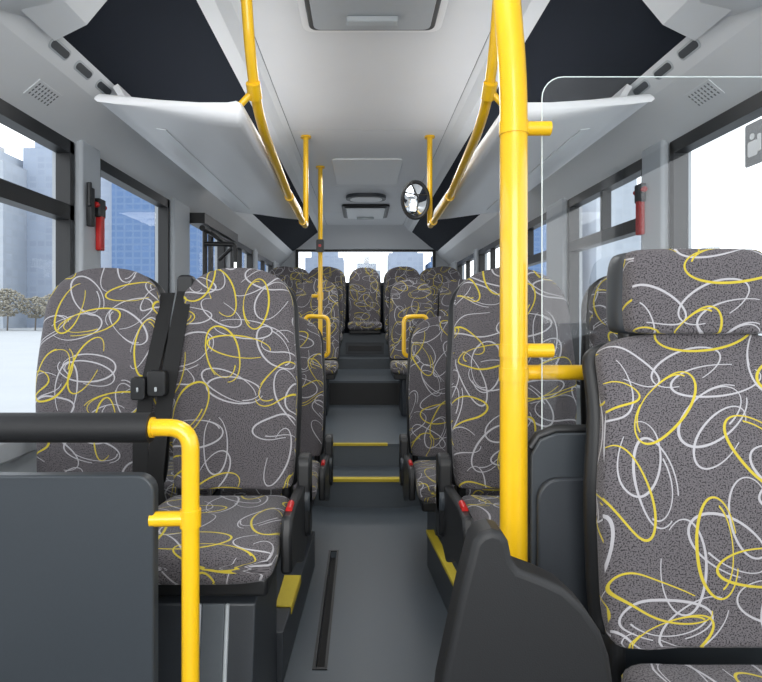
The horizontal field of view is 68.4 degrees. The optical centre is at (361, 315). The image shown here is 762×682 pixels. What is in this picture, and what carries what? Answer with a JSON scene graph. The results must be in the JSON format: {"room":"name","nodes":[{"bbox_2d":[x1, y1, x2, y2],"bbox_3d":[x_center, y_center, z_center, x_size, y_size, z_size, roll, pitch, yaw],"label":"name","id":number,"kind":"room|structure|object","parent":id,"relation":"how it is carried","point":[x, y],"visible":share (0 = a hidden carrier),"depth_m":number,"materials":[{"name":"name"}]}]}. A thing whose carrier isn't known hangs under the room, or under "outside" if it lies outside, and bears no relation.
{"room":"vehicle interior","nodes":[
{"label":"vehicle interior","id":0,"kind":"room"},
{"bbox_2d":[0,145,267,471],"bbox_3d":[-1.210,-0.010,3.075,0.080,2.480,9.550,0,0,0],"label":"wall","id":1,"kind":"structure","parent":0,"point":[28,462],"depth_m":2.26,"materials":[{"name":"laminate"}]},
{"bbox_2d":[0,443,36,464],"bbox_3d":[-1.150,0.432,3.025,0.040,0.075,9.450,0,0,0],"label":"trim","id":2,"kind":"structure","parent":1,"relation":"attached to","point":[8,451],"depth_m":1.82,"materials":[{"name":"plastic"}]},
{"bbox_2d":[0,98,73,286],"bbox_3d":[-1.191,-0.145,1.105,0.058,1.110,2.310,0,0,0],"label":"window","id":3,"kind":"structure","parent":1,"relation":"in","point":[61,209],"depth_m":2.14,"materials":[{"name":"black plastic"}]},
{"bbox_2d":[87,182,94,226],"bbox_3d":[-1.121,-0.460,2.310,0.023,0.180,0.040,0,0,0],"label":"holder","id":4,"kind":"object","parent":1,"relation":"attached to","point":[90,191],"visible":1,"depth_m":2.30,"materials":[{"name":"black plastic"}]},
{"bbox_2d":[95,198,106,250],"bbox_3d":[-1.122,-0.390,2.400,0.024,0.220,0.090,0,0,0],"label":"hammer","id":5,"kind":"object","parent":1,"relation":"attached to","point":[100,205],"visible":0.87,"depth_m":2.38,"materials":[{"name":"red plastic"}]},
{"bbox_2d":[100,158,168,292],"bbox_3d":[-1.191,-0.145,2.920,0.058,1.110,0.920,0,0,0],"label":"window","id":6,"kind":"structure","parent":1,"relation":"in","point":[108,172],"depth_m":3.25,"materials":[{"name":"black plastic"}]},
{"bbox_2d":[75,140,280,323],"bbox_3d":[-1.153,-0.155,3.070,0.035,1.130,9.520,0,0,0],"label":"window pillar","id":7,"kind":"structure","parent":1,"relation":"attached to","point":[87,157],"depth_m":2.38,"materials":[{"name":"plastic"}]},
{"bbox_2d":[190,224,224,269],"bbox_3d":[-1.191,-0.145,4.235,0.058,1.110,1.030,0,0,0],"label":"window","id":8,"kind":"structure","parent":1,"relation":"in","point":[220,250],"depth_m":4.72,"materials":[{"name":"black glass"}]},
{"bbox_2d":[190,213,237,274],"bbox_3d":[-1.005,0.015,4.240,0.301,1.410,1.000,0,0,0],"label":"mechanism","id":9,"kind":"object","parent":1,"relation":"attached to","point":[226,237],"visible":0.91,"depth_m":3.88,"materials":[{"name":"black metal"}]},
{"bbox_2d":[234,242,252,268],"bbox_3d":[-1.191,-0.145,5.440,0.058,1.110,1.020,0,0,0],"label":"window","id":10,"kind":"structure","parent":1,"relation":"in","point":[241,248],"depth_m":5.59,"materials":[{"name":"black glass"}]},
{"bbox_2d":[258,254,272,271],"bbox_3d":[-1.191,-0.145,6.715,0.058,1.110,1.170,0,0,0],"label":"window","id":11,"kind":"structure","parent":1,"relation":"in","point":[264,261],"depth_m":6.70,"materials":[{"name":"black glass"}]},
{"bbox_2d":[219,356,435,508],"bbox_3d":[0.040,0.865,5.624,2.416,0.730,4.448,0,0,0],"label":"steps","id":12,"kind":"structure","parent":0,"point":[364,392],"depth_m":4.08,"materials":[{"name":"plastic"}]},
{"bbox_2d":[269,266,302,294],"bbox_3d":[-0.870,0.032,6.040,0.439,1.174,0.621,0,0,0],"label":"passenger seat","id":13,"kind":"object","parent":12,"relation":"on","point":[291,276],"visible":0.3,"depth_m":6.24,"materials":[{"name":"grey fabric"}]},
{"bbox_2d":[295,279,340,415],"bbox_3d":[-0.415,0.255,4.925,0.439,1.189,0.651,0,0,0],"label":"passenger seat","id":14,"kind":"object","parent":12,"relation":"on","point":[306,303],"visible":0.48,"depth_m":5.10,"materials":[{"name":"grey fabric"}]},
{"bbox_2d":[325,360,337,374],"bbox_3d":[-0.415,0.443,4.835,0.420,0.134,0.470,0,0,0],"label":"seat cushion","id":15,"kind":"object","parent":14,"relation":"on","point":[331,366],"depth_m":4.61,"materials":[{"name":"grey fabric"}]},
{"bbox_2d":[311,165,324,335],"bbox_3d":[-0.352,-0.176,4.493,0.107,2.048,0.086,0,0,0],"label":"pole","id":16,"kind":"object","parent":12,"relation":"on","point":[319,242],"visible":0.77,"depth_m":4.48,"materials":[{"name":"yellow metal"}]},
{"bbox_2d":[307,266,343,344],"bbox_3d":[-0.415,0.032,6.040,0.439,1.174,0.621,0,0,0],"label":"passenger seat","id":17,"kind":"object","parent":12,"relation":"on","point":[331,274],"visible":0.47,"depth_m":6.23,"materials":[{"name":"grey fabric"}]},
{"bbox_2d":[340,333,388,355],"bbox_3d":[0.040,0.361,7.149,2.320,0.273,0.503,0,0,0],"label":"platform","id":18,"kind":"object","parent":12,"relation":"on","point":[352,344],"visible":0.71,"depth_m":6.92,"materials":[{"name":"laminate"}]},
{"bbox_2d":[294,267,308,281],"bbox_3d":[-0.880,-0.207,7.109,0.439,0.855,0.619,0,0,0],"label":"passenger seat","id":19,"kind":"object","parent":18,"relation":"on","point":[304,273],"visible":0.11,"depth_m":7.32,"materials":[{"name":"grey fabric"}]},
{"bbox_2d":[336,268,346,333],"bbox_3d":[-0.419,-0.207,7.109,0.439,0.855,0.619,0,0,0],"label":"passenger seat","id":20,"kind":"object","parent":18,"relation":"on","point":[340,271],"visible":0.15,"depth_m":7.29,"materials":[{"name":"grey fabric"}]},
{"bbox_2d":[348,267,381,333],"bbox_3d":[0.035,-0.207,7.109,0.439,0.855,0.619,0,0,0],"label":"passenger seat","id":21,"kind":"object","parent":18,"relation":"on","point":[364,291],"visible":1,"depth_m":7.26,"materials":[{"name":"grey fabric"}]},
{"bbox_2d":[348,321,381,330],"bbox_3d":[0.035,0.133,7.020,0.420,0.134,0.440,0,0,0],"label":"seat cushion","id":22,"kind":"object","parent":21,"relation":"on","point":[352,325],"depth_m":6.81,"materials":[{"name":"grey fabric"}]},
{"bbox_2d":[383,269,390,332],"bbox_3d":[0.489,-0.207,7.109,0.439,0.855,0.619,0,0,0],"label":"passenger seat","id":23,"kind":"object","parent":18,"relation":"on","point":[390,269],"visible":0.07,"depth_m":7.33,"materials":[{"name":"grey fabric"}]},
{"bbox_2d":[420,267,434,281],"bbox_3d":[0.951,-0.207,7.109,0.439,0.855,0.619,0,0,0],"label":"passenger seat","id":24,"kind":"object","parent":18,"relation":"on","point":[423,274],"visible":0.15,"depth_m":7.31,"materials":[{"name":"grey fabric"}]},
{"bbox_2d":[333,443,398,481],"bbox_3d":[0.025,0.929,3.577,0.560,0.166,0.326,0,0,0],"label":"step edges","id":25,"kind":"object","parent":12,"relation":"on","point":[335,479],"depth_m":3.43,"materials":[{"name":"yellow plastic"}]},
{"bbox_2d":[384,266,420,344],"bbox_3d":[0.460,0.032,6.040,0.439,1.174,0.621,0,0,0],"label":"passenger seat","id":26,"kind":"object","parent":12,"relation":"on","point":[396,274],"visible":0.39,"depth_m":6.24,"materials":[{"name":"grey fabric"}]},
{"bbox_2d":[388,279,434,415],"bbox_3d":[0.456,0.255,4.925,0.439,1.189,0.651,0,0,0],"label":"passenger seat","id":27,"kind":"object","parent":12,"relation":"on","point":[407,296],"visible":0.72,"depth_m":5.10,"materials":[{"name":"grey fabric"}]},
{"bbox_2d":[390,360,407,374],"bbox_3d":[0.455,0.443,4.835,0.420,0.134,0.470,0,0,0],"label":"seat cushion","id":28,"kind":"object","parent":27,"relation":"on","point":[398,367],"depth_m":4.61,"materials":[{"name":"grey fabric"}]},
{"bbox_2d":[425,266,460,316],"bbox_3d":[0.914,0.032,6.040,0.439,1.174,0.621,0,0,0],"label":"passenger seat","id":29,"kind":"object","parent":12,"relation":"on","point":[436,277],"visible":0.32,"depth_m":6.23,"materials":[{"name":"grey fabric"}]},
{"bbox_2d":[437,279,465,315],"bbox_3d":[0.909,0.255,4.925,0.439,1.189,0.651,0,0,0],"label":"passenger seat","id":30,"kind":"object","parent":12,"relation":"on","point":[446,291],"visible":0.23,"depth_m":5.14,"materials":[{"name":"grey fabric"}]},
{"bbox_2d":[281,250,448,332],"bbox_3d":[0.040,-0.010,7.890,2.580,2.480,0.080,0,0,0],"label":"wall","id":31,"kind":"structure","parent":0,"point":[290,262],"depth_m":7.85,"materials":[{"name":"grey plastic"}]},
{"bbox_2d":[297,225,432,248],"bbox_3d":[0.040,-1.065,7.625,2.420,0.270,0.450,0,0,0],"label":"header","id":32,"kind":"object","parent":31,"relation":"attached to","point":[334,236],"visible":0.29,"depth_m":7.61,"materials":[{"name":"plastic"}]},
{"bbox_2d":[295,249,435,284],"bbox_3d":[0.050,-0.680,7.855,1.960,0.500,0.050,0,0,0],"label":"window","id":33,"kind":"structure","parent":31,"relation":"in","point":[297,251],"depth_m":7.83,"materials":[{"name":"black plastic"}]},
{"bbox_2d":[284,509,447,681],"bbox_3d":[0.040,1.228,3.075,2.420,0.124,9.550,0,0,0],"label":"floor","id":34,"kind":"structure","parent":0,"point":[389,617],"depth_m":2.27,"materials":[{"name":"plastic"}]},
{"bbox_2d":[0,413,200,681],"bbox_3d":[-0.738,0.682,1.130,0.863,0.975,0.078,0,0,0],"label":"barrier","id":35,"kind":"object","parent":34,"relation":"on","point":[79,550],"visible":1,"depth_m":1.11,"materials":[{"name":"grey plastic"}]},
{"bbox_2d":[164,411,220,500],"bbox_3d":[-0.876,0.585,2.755,0.439,1.170,0.651,0,0,0],"label":"passenger seat","id":36,"kind":"object","parent":34,"relation":"on","point":[170,490],"visible":0.02,"depth_m":2.47,"materials":[{"name":"grey fabric"}]},
{"bbox_2d":[164,460,215,500],"bbox_3d":[-0.875,0.783,2.665,0.420,0.134,0.470,0,0,0],"label":"seat cushion","id":37,"kind":"object","parent":36,"relation":"on","point":[170,490],"depth_m":2.45,"materials":[{"name":"grey fabric"}]},
{"bbox_2d":[158,568,276,681],"bbox_3d":[-0.719,0.943,1.553,0.898,0.455,0.444,0,0,0],"label":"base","id":38,"kind":"object","parent":34,"relation":"on","point":[238,634],"visible":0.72,"depth_m":1.41,"materials":[{"name":"plastic"}]},
{"bbox_2d":[35,268,170,482],"bbox_3d":[-0.876,0.270,1.675,0.439,0.870,0.651,0,0,0],"label":"passenger seat","id":39,"kind":"object","parent":38,"relation":"on","point":[98,324],"visible":0.54,"depth_m":1.85,"materials":[{"name":"grey fabric"}]},
{"bbox_2d":[158,268,311,595],"bbox_3d":[-0.403,0.302,1.676,0.484,0.933,0.655,0,0,0],"label":"passenger seat","id":40,"kind":"object","parent":38,"relation":"on","point":[239,383],"visible":0.77,"depth_m":1.84,"materials":[{"name":"grey fabric"}]},
{"bbox_2d":[130,275,195,505],"bbox_3d":[-0.642,0.235,1.836,0.121,0.750,0.244,0,0,9],"label":"belt","id":41,"kind":"object","parent":40,"relation":"attached to","point":[154,382],"visible":0.88,"depth_m":1.77,"materials":[{"name":"black fabric"}]},
{"bbox_2d":[158,495,288,584],"bbox_3d":[-0.425,0.618,1.585,0.420,0.134,0.470,0,0,0],"label":"seat cushion","id":42,"kind":"object","parent":40,"relation":"on","point":[242,537],"depth_m":1.41,"materials":[{"name":"grey fabric"}]},
{"bbox_2d":[221,314,332,508],"bbox_3d":[-0.386,0.580,2.756,0.489,1.181,0.663,0,0,0],"label":"passenger seat","id":43,"kind":"object","parent":34,"relation":"on","point":[314,439],"visible":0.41,"depth_m":2.92,"materials":[{"name":"grey fabric"}]},
{"bbox_2d":[221,460,319,499],"bbox_3d":[-0.410,0.783,2.665,0.420,0.134,0.470,0,0,0],"label":"seat cushion","id":44,"kind":"object","parent":43,"relation":"on","point":[315,464],"depth_m":2.43,"materials":[{"name":"grey fabric"}]},
{"bbox_2d":[277,531,314,681],"bbox_3d":[-0.694,1.083,2.200,0.948,0.171,0.840,0,0,0],"label":"platform","id":45,"kind":"object","parent":34,"relation":"on","point":[292,588],"visible":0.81,"depth_m":2.03,"materials":[{"name":"plastic"}]},
{"bbox_2d":[426,530,457,610],"bbox_3d":[0.774,1.083,2.020,0.949,0.171,1.200,0,0,0],"label":"platform","id":46,"kind":"object","parent":34,"relation":"on","point":[443,573],"visible":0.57,"depth_m":2.35,"materials":[{"name":"plastic"}]},
{"bbox_2d":[436,268,576,564],"bbox_3d":[0.482,0.419,1.676,0.484,1.168,0.655,0,0,0],"label":"passenger seat","id":47,"kind":"object","parent":46,"relation":"on","point":[471,460],"visible":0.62,"depth_m":1.84,"materials":[{"name":"grey fabric"}]},
{"bbox_2d":[462,495,499,527],"bbox_3d":[0.505,0.618,1.585,0.420,0.134,0.470,0,0,0],"label":"seat cushion","id":48,"kind":"object","parent":47,"relation":"on","point":[479,506],"depth_m":1.66,"materials":[{"name":"grey fabric"}]},
{"bbox_2d":[580,276,617,423],"bbox_3d":[0.969,0.419,1.675,0.439,1.168,0.651,0,0,0],"label":"passenger seat","id":49,"kind":"object","parent":46,"relation":"on","point":[595,331],"visible":0.09,"depth_m":1.90,"materials":[{"name":"grey fabric"}]},
{"bbox_2d":[399,314,499,536],"bbox_3d":[0.431,0.580,2.756,0.489,1.181,0.663,0,0,0],"label":"passenger seat","id":50,"kind":"object","parent":34,"relation":"on","point":[426,436],"visible":0.51,"depth_m":2.92,"materials":[{"name":"grey fabric"}]},
{"bbox_2d":[413,460,499,502],"bbox_3d":[0.455,0.783,2.665,0.420,0.134,0.470,0,0,0],"label":"seat cushion","id":51,"kind":"object","parent":50,"relation":"on","point":[424,474],"depth_m":2.47,"materials":[{"name":"grey fabric"}]},
{"bbox_2d":[434,518,611,681],"bbox_3d":[0.276,0.767,0.985,0.312,0.806,0.070,0,0,0],"label":"console","id":52,"kind":"object","parent":34,"relation":"on","point":[509,618],"visible":1,"depth_m":0.95,"materials":[{"name":"plastic"}]},
{"bbox_2d":[493,0,583,561],"bbox_3d":[0.743,-0.016,1.300,0.934,2.372,0.117,0,0,0],"label":"post","id":53,"kind":"object","parent":34,"relation":"on","point":[515,127],"visible":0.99,"depth_m":1.27,"materials":[{"name":"yellow metal"}]},
{"bbox_2d":[528,424,588,613],"bbox_3d":[0.443,0.457,1.294,0.135,0.426,0.063,0,0,0],"label":"panel","id":54,"kind":"object","parent":53,"relation":"attached to","point":[556,454],"depth_m":1.27,"materials":[{"name":"grey plastic"}]},
{"bbox_2d":[541,76,761,428],"bbox_3d":[0.827,-0.147,1.307,0.816,0.824,0.002,0,0,0],"label":"glass edge","id":55,"kind":"object","parent":54,"relation":"attached to","point":[562,76],"visible":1,"depth_m":1.31,"materials":[{"name":"clear glass"}]},
{"bbox_2d":[582,249,761,681],"bbox_3d":[0.724,0.512,0.955,0.496,1.316,0.731,0,0,0],"label":"seat","id":56,"kind":"object","parent":34,"relation":"on","point":[672,476],"visible":0.99,"depth_m":1.14,"materials":[{"name":"patterned fabric"},{"name":"black plastic"}]},
{"bbox_2d":[621,664,761,681],"bbox_3d":[0.725,0.718,0.850,0.476,0.134,0.520,0,0,0],"label":"seat cushion","id":57,"kind":"object","parent":56,"relation":"on","point":[639,672],"depth_m":1.06,"materials":[{"name":"grey fabric"}]},
{"bbox_2d":[346,193,385,201],"bbox_3d":[0.040,-1.179,5.600,0.400,0.042,0.300,0,0,0],"label":"outlet","id":58,"kind":"object","parent":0,"point":[353,197],"depth_m":5.51,"materials":[{"name":"grey plastic"}]},
{"bbox_2d":[332,158,401,183],"bbox_3d":[0.040,-1.192,4.650,0.540,0.015,0.800,0,0,0],"label":"ceiling light panel","id":59,"kind":"object","parent":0,"point":[346,170],"depth_m":4.56,"materials":[{"name":"grey plastic"}]},
{"bbox_2d":[0,0,761,264],"bbox_3d":[0.040,-0.965,3.076,2.420,0.539,9.553,0,0,0],"label":"ceiling","id":60,"kind":"structure","parent":0,"point":[355,94],"depth_m":2.40,"materials":[{"name":"plastic"}]},
{"bbox_2d":[0,0,52,15],"bbox_3d":[-0.810,-0.975,0.260,0.419,0.310,2.920,0,0,0],"label":"housing","id":61,"kind":"object","parent":60,"relation":"attached to","point":[14,6],"visible":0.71,"depth_m":1.55,"materials":[{"name":"plastic"}]},
{"bbox_2d":[23,79,61,108],"bbox_3d":[-1.092,-0.759,1.920,0.056,0.048,0.140,0,0,0],"label":"ceiling vent","id":62,"kind":"object","parent":60,"relation":"in","point":[40,92],"visible":1,"depth_m":1.92,"materials":[{"name":"plastic"}]},
{"bbox_2d":[48,39,70,60],"bbox_3d":[-0.981,-0.856,1.797,0.024,0.051,0.131,0,0,0],"label":"ceiling vent","id":63,"kind":"object","parent":60,"relation":"in","point":[63,52],"depth_m":1.82,"materials":[{"name":"plastic"}]},
{"bbox_2d":[74,60,92,79],"bbox_3d":[-0.981,-0.856,1.951,0.024,0.051,0.126,0,0,0],"label":"ceiling vent","id":64,"kind":"object","parent":60,"relation":"in","point":[79,66],"depth_m":1.97,"materials":[{"name":"plastic"}]},
{"bbox_2d":[95,79,112,94],"bbox_3d":[-0.981,-0.856,2.106,0.024,0.051,0.139,0,0,0],"label":"ceiling vent","id":65,"kind":"object","parent":60,"relation":"in","point":[104,88],"depth_m":2.12,"materials":[{"name":"plastic"}]},
{"bbox_2d":[94,84,302,219],"bbox_3d":[-0.671,-0.756,2.750,0.573,0.272,1.900,0,0,0],"label":"luggage rack","id":66,"kind":"object","parent":60,"relation":"attached to","point":[218,144],"visible":0.88,"depth_m":2.14,"materials":[{"name":"plastic"}]},
{"bbox_2d":[239,0,310,227],"bbox_3d":[-0.382,-0.890,2.698,0.124,0.634,2.153,0,0,0],"label":"grab rail","id":67,"kind":"object","parent":60,"relation":"attached to","point":[253,86],"depth_m":1.96,"materials":[{"name":"yellow metal"}]},
{"bbox_2d":[342,204,389,219],"bbox_3d":[0.040,-1.169,6.375,0.520,0.062,0.750,0,0,0],"label":"roof hatch","id":68,"kind":"object","parent":60,"relation":"attached to","point":[350,211],"visible":1,"depth_m":6.22,"materials":[{"name":"black plastic"}]},
{"bbox_2d":[297,0,448,31],"bbox_3d":[0.040,-1.169,1.975,0.570,0.062,0.710,0,0,0],"label":"roof hatch","id":69,"kind":"object","parent":60,"relation":"attached to","point":[315,15],"visible":1,"depth_m":2.16,"materials":[{"name":"plastic"}]},
{"bbox_2d":[401,180,429,219],"bbox_3d":[0.373,-0.750,3.642,0.240,0.260,0.112,0,0,-28],"label":"mirror","id":70,"kind":"object","parent":60,"relation":"attached to","point":[415,197],"visible":1,"depth_m":3.61,"materials":[{"name":"black mirror"}]},
{"bbox_2d":[424,1,498,227],"bbox_3d":[0.453,-0.890,2.698,0.135,0.634,2.153,0,0,0],"label":"grab rail","id":71,"kind":"object","parent":60,"relation":"attached to","point":[489,93],"depth_m":2.06,"materials":[{"name":"yellow metal"}]},
{"bbox_2d":[433,84,654,219],"bbox_3d":[0.751,-0.756,2.750,0.573,0.272,1.900,0,0,0],"label":"luggage rack","id":72,"kind":"object","parent":60,"relation":"attached to","point":[577,125],"visible":0.64,"depth_m":2.15,"materials":[{"name":"plastic"}]},
{"bbox_2d":[632,79,649,94],"bbox_3d":[1.061,-0.857,2.108,0.024,0.049,0.128,0,0,0],"label":"ceiling vent","id":73,"kind":"object","parent":60,"relation":"in","point":[644,85],"depth_m":2.12,"materials":[{"name":"plastic"}]},
{"bbox_2d":[653,60,673,79],"bbox_3d":[1.061,-0.857,1.951,0.024,0.050,0.129,0,0,0],"label":"ceiling vent","id":74,"kind":"object","parent":60,"relation":"in","point":[667,66],"depth_m":1.97,"materials":[{"name":"plastic"}]},
{"bbox_2d":[677,39,700,60],"bbox_3d":[1.061,-0.857,1.799,0.024,0.050,0.127,0,0,0],"label":"ceiling vent","id":75,"kind":"object","parent":60,"relation":"in","point":[686,50],"depth_m":1.82,"materials":[{"name":"plastic"}]},
{"bbox_2d":[684,79,724,108],"bbox_3d":[1.172,-0.759,1.920,0.056,0.048,0.140,0,0,0],"label":"ceiling vent","id":76,"kind":"object","parent":60,"relation":"in","point":[706,92],"visible":1,"depth_m":1.92,"materials":[{"name":"plastic"}]},
{"bbox_2d":[699,0,761,15],"bbox_3d":[0.890,-0.975,0.260,0.419,0.310,2.920,0,0,0],"label":"housing","id":77,"kind":"object","parent":60,"relation":"attached to","point":[736,6],"visible":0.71,"depth_m":1.55,"materials":[{"name":"plastic"}]},
{"bbox_2d":[462,145,691,423],"bbox_3d":[1.290,-0.010,3.075,0.080,2.480,9.550,0,0,0],"label":"wall","id":78,"kind":"structure","parent":0,"point":[578,415],"depth_m":3.22,"materials":[{"name":"laminate"}]},
{"bbox_2d":[457,253,473,279],"bbox_3d":[1.271,-0.145,6.715,0.058,1.110,1.170,0,0,0],"label":"window","id":79,"kind":"structure","parent":78,"relation":"in","point":[467,260],"depth_m":6.70,"materials":[{"name":"black plastic"}]},
{"bbox_2d":[479,239,499,271],"bbox_3d":[1.271,-0.145,5.440,0.058,1.110,1.020,0,0,0],"label":"window","id":80,"kind":"structure","parent":78,"relation":"in","point":[493,246],"depth_m":5.43,"materials":[{"name":"black plastic"}]},
{"bbox_2d":[528,213,545,266],"bbox_3d":[1.271,-0.145,4.235,0.058,1.110,1.030,0,0,0],"label":"window","id":81,"kind":"structure","parent":78,"relation":"in","point":[533,259],"depth_m":4.10,"materials":[{"name":"black plastic"}]},
{"bbox_2d":[449,140,668,303],"bbox_3d":[1.232,-0.155,3.070,0.035,1.130,9.520,0,0,0],"label":"window pillar","id":82,"kind":"structure","parent":78,"relation":"attached to","point":[655,159],"depth_m":2.38,"materials":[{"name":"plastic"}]},
{"bbox_2d":[576,384,579,399],"bbox_3d":[1.230,0.432,3.025,0.040,0.075,9.450,0,0,0],"label":"trim","id":83,"kind":"structure","parent":78,"relation":"attached to","point":[578,386],"depth_m":3.13,"materials":[{"name":"plastic"}]},
{"bbox_2d":[568,158,641,384],"bbox_3d":[1.271,-0.145,2.920,0.058,1.110,0.920,0,0,0],"label":"window","id":84,"kind":"structure","parent":78,"relation":"in","point":[607,234],"depth_m":3.07,"materials":[{"name":"black plastic"}]},
{"bbox_2d":[633,183,647,235],"bbox_3d":[1.202,-0.460,2.420,0.024,0.220,0.090,0,0,0],"label":"hammer","id":85,"kind":"object","parent":78,"relation":"attached to","point":[639,192],"visible":1,"depth_m":2.40,"materials":[{"name":"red plastic"}]},
{"bbox_2d":[670,91,761,248],"bbox_3d":[1.271,-0.145,1.105,0.058,1.110,2.310,0,0,0],"label":"window","id":86,"kind":"structure","parent":78,"relation":"in","point":[750,109],"depth_m":2.20,"materials":[{"name":"black plastic"}]},
{"bbox_2d":[745,119,761,167],"bbox_3d":[1.272,-0.560,1.820,0.004,0.140,0.080,0,0,0],"label":"window sticker","id":87,"kind":"object","parent":86,"relation":"attached to","point":[753,131],"visible":1,"depth_m":1.82,"materials":[{"name":"white plastic"}]},
{"bbox_2d":[626,648,761,668],"bbox_3d":[0.748,0.772,1.294,0.304,0.045,0.063,0,0,0],"label":"frame","id":88,"kind":"object","parent":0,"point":[678,656],"depth_m":1.29,"materials":[{"name":"black plastic"}]},
{"label":"outside","id":89,"kind":"structure","parent":0,"visible":0},
{"bbox_2d":[0,328,761,412],"bbox_3d":[0.000,1.620,100.000,500.000,0.100,440.000,0,0,0],"label":"ground","id":90,"kind":"structure","parent":89,"point":[19,347],"depth_m":16.75,"materials":[{"name":"white"}]},
{"bbox_2d":[0,146,26,327],"bbox_3d":[-50.000,-10.730,76.000,9.000,24.600,10.000,0,0,0],"label":"office tower","id":91,"kind":"structure","parent":90,"relation":"on","point":[13,220],"depth_m":73.32,"materials":[{"name":"glass"}]},
{"bbox_2d":[0,288,28,330],"bbox_3d":[-38.034,-0.694,59.893,4.046,4.535,4.025,0,0,0],"label":"street tree","id":92,"kind":"object","parent":90,"relation":"on","point":[7,310],"visible":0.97,"depth_m":59.76,"materials":[{"name":"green plant"}]},
{"bbox_2d":[17,296,47,329],"bbox_3d":[-35.590,-0.296,61.001,3.227,3.740,3.336,0,0,11],"label":"street tree","id":93,"kind":"object","parent":90,"relation":"on","point":[33,299],"visible":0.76,"depth_m":60.58,"materials":[{"name":"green plant"}]},
{"bbox_2d":[23,142,51,327],"bbox_3d":[-43.000,-12.230,80.000,6.000,27.600,8.000,0,0,0],"label":"office tower","id":94,"kind":"structure","parent":90,"relation":"on","point":[37,161],"depth_m":76.00,"materials":[{"name":"glass"}]},
{"bbox_2d":[33,294,50,315],"bbox_3d":[-33.340,-0.403,60.020,3.479,3.953,3.497,0,0,26],"label":"street tree","id":95,"kind":"object","parent":90,"relation":"on","point":[46,297],"visible":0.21,"depth_m":59.20,"materials":[{"name":"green plant"}]},
{"bbox_2d":[101,177,111,267],"bbox_3d":[-33.000,-9.230,72.000,6.000,21.600,8.000,0,0,0],"label":"office tower","id":96,"kind":"structure","parent":90,"relation":"on","point":[106,186],"depth_m":68.00,"materials":[{"name":"glass"}]},
{"bbox_2d":[112,183,154,280],"bbox_3d":[-27.000,-10.730,70.000,5.000,24.600,8.000,0,0,0],"label":"office tower","id":97,"kind":"structure","parent":90,"relation":"on","point":[133,217],"depth_m":66.00,"materials":[{"name":"glass"}]},
{"bbox_2d":[190,225,214,278],"bbox_3d":[-22.000,-8.730,72.000,4.000,20.600,8.000,0,0,0],"label":"office tower","id":98,"kind":"structure","parent":90,"relation":"on","point":[195,233],"depth_m":68.00,"materials":[{"name":"glass"}]},
{"bbox_2d":[242,252,265,270],"bbox_3d":[-18.500,-10.230,110.000,9.000,23.600,8.000,0,0,0],"label":"office tower","id":99,"kind":"structure","parent":90,"relation":"on","point":[242,252],"depth_m":106.01,"materials":[{"name":"glass"}]},
{"bbox_2d":[305,252,343,272],"bbox_3d":[-8.000,-6.980,122.000,8.000,17.100,8.000,0,0,0],"label":"office tower","id":100,"kind":"structure","parent":90,"relation":"on","point":[330,259],"depth_m":118.00,"materials":[{"name":"glass"}]},
{"bbox_2d":[353,257,380,281],"bbox_3d":[1.000,-5.730,124.000,6.000,14.600,8.000,0,0,0],"label":"office tower","id":101,"kind":"structure","parent":90,"relation":"on","point":[366,264],"depth_m":121.19,"materials":[{"name":"glass"}]},
{"bbox_2d":[387,252,422,274],"bbox_3d":[9.000,-7.230,118.000,7.000,17.600,8.000,0,0,0],"label":"office tower","id":102,"kind":"structure","parent":90,"relation":"on","point":[414,260],"depth_m":114.01,"materials":[{"name":"glass"}]},
{"bbox_2d":[425,257,431,268],"bbox_3d":[17.000,-6.230,116.000,7.000,15.600,8.000,0,0,0],"label":"office tower","id":103,"kind":"structure","parent":90,"relation":"on","point":[428,265],"depth_m":113.68,"materials":[{"name":"glass"}]},
{"bbox_2d":[528,224,545,275],"bbox_3d":[30.000,-9.730,92.000,8.000,22.600,8.000,0,0,0],"label":"office tower","id":104,"kind":"structure","parent":90,"relation":"on","point":[537,232],"depth_m":87.99,"materials":[{"name":"glass"}]},
{"bbox_2d":[582,179,640,299],"bbox_3d":[40.000,-10.730,90.000,8.000,24.600,8.000,0,0,0],"label":"office tower","id":105,"kind":"structure","parent":90,"relation":"on","point":[595,261],"depth_m":86.00,"materials":[{"name":"glass"}]},
{"bbox_2d":[701,247,719,248],"bbox_3d":[56.000,-4.730,90.000,10.000,12.600,8.000,0,0,0],"label":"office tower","id":106,"kind":"structure","parent":90,"relation":"on","point":[704,247],"depth_m":89.20,"materials":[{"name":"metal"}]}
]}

